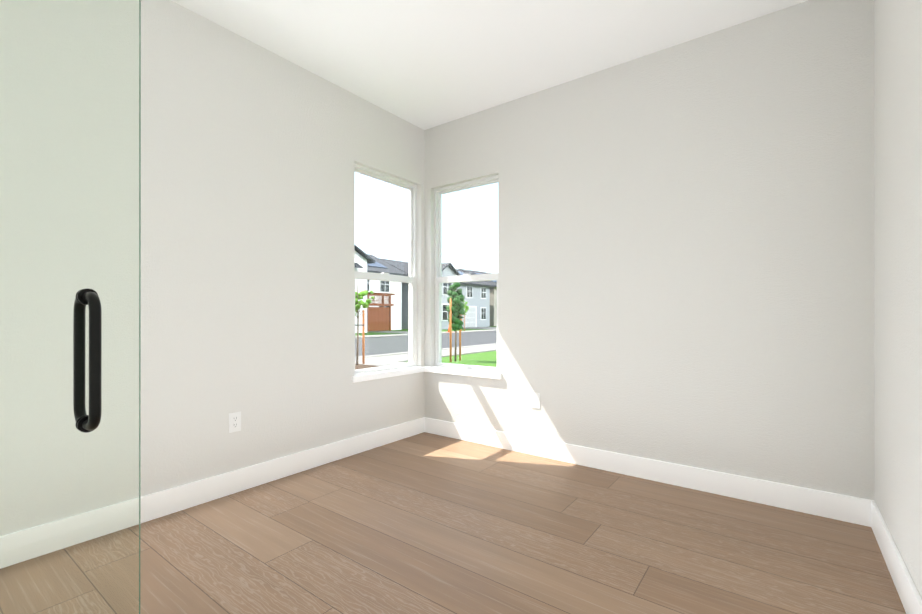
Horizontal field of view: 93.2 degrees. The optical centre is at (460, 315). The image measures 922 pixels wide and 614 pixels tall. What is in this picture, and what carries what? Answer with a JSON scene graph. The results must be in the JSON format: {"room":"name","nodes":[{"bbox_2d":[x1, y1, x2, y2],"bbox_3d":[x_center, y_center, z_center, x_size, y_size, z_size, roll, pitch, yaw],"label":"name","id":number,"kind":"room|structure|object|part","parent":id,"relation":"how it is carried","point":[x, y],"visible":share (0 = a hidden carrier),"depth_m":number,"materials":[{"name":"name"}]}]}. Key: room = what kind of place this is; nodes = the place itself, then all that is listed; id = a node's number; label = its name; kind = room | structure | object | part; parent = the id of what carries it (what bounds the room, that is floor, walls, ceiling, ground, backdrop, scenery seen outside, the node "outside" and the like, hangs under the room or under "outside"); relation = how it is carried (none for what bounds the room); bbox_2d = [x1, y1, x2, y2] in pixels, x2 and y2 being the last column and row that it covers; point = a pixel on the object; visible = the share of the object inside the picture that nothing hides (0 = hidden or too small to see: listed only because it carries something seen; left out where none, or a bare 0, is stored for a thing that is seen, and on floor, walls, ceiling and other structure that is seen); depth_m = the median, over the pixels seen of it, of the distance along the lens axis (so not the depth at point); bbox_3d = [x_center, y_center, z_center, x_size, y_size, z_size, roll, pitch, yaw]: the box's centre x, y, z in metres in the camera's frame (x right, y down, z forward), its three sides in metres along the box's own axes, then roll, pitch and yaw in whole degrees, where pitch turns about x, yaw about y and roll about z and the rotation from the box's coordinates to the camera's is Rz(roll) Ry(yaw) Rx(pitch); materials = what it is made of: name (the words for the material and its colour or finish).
{"room":"empty home office","nodes":[
{"label":"empty home office","id":0,"kind":"room"},
{"bbox_2d":[0,0,423,535],"bbox_3d":[-1.457,-0.312,2.580,0.150,2.740,3.860,0,0,37],"label":"wall","id":1,"kind":"structure","parent":0,"point":[252,154],"depth_m":2.35,"materials":[{"name":"white paint"}]},
{"bbox_2d":[0,417,424,568],"bbox_3d":[-1.392,0.991,2.530,0.014,0.133,3.560,0,0,37],"label":"baseboard","id":2,"kind":"structure","parent":1,"relation":"attached to","point":[159,504],"depth_m":2.35,"materials":[{"name":"white"}]},
{"bbox_2d":[229,411,240,432],"bbox_3d":[-1.347,0.638,2.597,0.007,0.115,0.070,0,0,37],"label":"electrical outlet","id":3,"kind":"object","parent":1,"relation":"attached to","point":[234,421],"visible":1,"depth_m":2.60,"materials":[{"name":"white plastic"}]},
{"bbox_2d":[354,164,416,374],"bbox_3d":[-0.643,-0.357,3.664,0.060,1.639,0.750,0,0,37],"label":"window","id":4,"kind":"structure","parent":1,"relation":"in","point":[411,278],"depth_m":3.84,"materials":[{"name":"clear glass"}]},
{"bbox_2d":[352,366,500,382],"bbox_3d":[-0.268,0.486,3.489,0.970,0.048,0.980,0,0,37],"label":"sill","id":5,"kind":"structure","parent":1,"relation":"attached to","point":[418,369],"depth_m":3.63,"materials":[{"name":"white"}]},
{"bbox_2d":[0,432,905,613],"bbox_3d":[-0.199,1.117,1.641,3.290,0.120,3.860,0,0,37],"label":"floor","id":6,"kind":"structure","parent":0,"point":[425,523],"depth_m":1.95,"materials":[{"name":"brown wood"}]},
{"bbox_2d":[0,0,140,613],"bbox_3d":[-1.035,-0.166,0.679,0.141,2.420,0.900,0,0,37],"label":"door","id":7,"kind":"structure","parent":6,"relation":"on","point":[85,422],"depth_m":0.95,"materials":[{"name":"green"}]},
{"bbox_3d":[-0.825,0.100,0.961,0.141,0.316,0.036,0,0,37],"label":"handle","id":8,"kind":"part","parent":7,"relation":"part of","materials":[{"name":"black metal"}]},
{"bbox_2d":[171,0,807,129],"bbox_3d":[-0.199,-1.743,1.643,3.290,0.120,3.860,0,0,37],"label":"ceiling","id":9,"kind":"structure","parent":0,"point":[424,64],"depth_m":2.65,"materials":[{"name":"white paint"}]},
{"bbox_2d":[424,0,874,500],"bbox_3d":[0.970,-0.312,3.084,3.140,2.740,0.150,0,0,37],"label":"wall","id":10,"kind":"structure","parent":0,"point":[686,253],"depth_m":2.65,"materials":[{"name":"white paint"}]},
{"bbox_2d":[434,175,497,371],"bbox_3d":[0.057,-0.340,3.759,0.710,1.604,0.060,0,0,37],"label":"window","id":11,"kind":"structure","parent":10,"relation":"in","point":[439,279],"depth_m":3.89,"materials":[{"name":"clear glass"}]},
{"bbox_2d":[531,392,539,408],"bbox_3d":[0.562,0.643,3.290,0.070,0.115,0.007,0,0,37],"label":"electrical outlet","id":12,"kind":"object","parent":10,"relation":"attached to","point":[535,400],"visible":1,"depth_m":3.29,"materials":[{"name":"white plastic"}]},
{"bbox_2d":[425,417,873,526],"bbox_3d":[0.867,0.992,3.058,2.976,0.133,0.014,0,0,37],"label":"baseboard","id":13,"kind":"structure","parent":10,"relation":"attached to","point":[847,508],"depth_m":2.69,"materials":[{"name":"white"}]},
{"bbox_2d":[874,0,921,598],"bbox_3d":[1.015,-0.314,0.644,0.150,2.740,3.710,0,0,37],"label":"wall","id":14,"kind":"structure","parent":0,"point":[898,244],"depth_m":1.70,"materials":[{"name":"white paint"}]},
{"bbox_2d":[871,501,921,613],"bbox_3d":[0.990,0.990,0.746,0.014,0.133,3.546,0,0,37],"label":"baseboard","id":15,"kind":"structure","parent":14,"relation":"attached to","point":[909,595],"depth_m":1.69,"materials":[{"name":"white"}]},
{"label":"outside","id":16,"kind":"structure","parent":0,"visible":0},
{"bbox_2d":[355,326,496,369],"bbox_3d":[-40.566,1.540,83.845,280.000,0.350,320.000,0,0,37],"label":"ground","id":17,"kind":"structure","parent":16,"point":[469,357],"depth_m":17.94,"materials":[{"name":"grey asphalt"}]},
{"bbox_2d":[355,284,373,364],"bbox_3d":[-2.775,0.188,11.687,0.840,2.354,0.950,0,0,37],"label":"tree","id":18,"kind":"object","parent":17,"relation":"on","point":[359,296],"depth_m":11.71,"materials":[{"name":"green plant"}]},
{"bbox_2d":[367,292,394,331],"bbox_3d":[-7.168,-0.229,36.498,1.550,3.220,3.200,0,0,37],"label":"gate","id":19,"kind":"object","parent":17,"relation":"on","point":[384,325],"depth_m":36.22,"materials":[{"name":"brown wood"}]},
{"bbox_2d":[355,245,407,332],"bbox_3d":[-12.840,-2.398,37.173,13.250,7.560,16.300,0,0,37],"label":"house","id":20,"kind":"structure","parent":17,"relation":"on","point":[396,290],"depth_m":39.29,"materials":[{"name":"white"}]},
{"bbox_2d":[379,258,494,328],"bbox_3d":[-3.657,-2.239,49.785,12.900,7.260,13.900,0,0,37],"label":"house","id":21,"kind":"structure","parent":17,"relation":"on","point":[477,310],"depth_m":48.67,"materials":[{"name":"white"}]},
{"bbox_2d":[446,282,464,361],"bbox_3d":[-0.170,0.185,12.893,0.625,2.361,0.618,0,0,37],"label":"tree","id":22,"kind":"object","parent":17,"relation":"on","point":[454,309],"depth_m":12.81,"materials":[{"name":"green plant"}]},
{"bbox_2d":[461,301,468,330],"bbox_3d":[0.151,0.070,36.301,1.054,2.624,1.045,0,0,37],"label":"tree","id":23,"kind":"object","parent":17,"relation":"on","point":[466,308],"depth_m":36.40,"materials":[{"name":"green plant"}]},
{"bbox_2d":[459,269,496,325],"bbox_3d":[4.758,-2.331,61.909,12.900,7.460,14.000,0,0,37],"label":"house","id":24,"kind":"structure","parent":17,"relation":"on","point":[493,309],"depth_m":54.54,"materials":[{"name":"white"}]}
]}

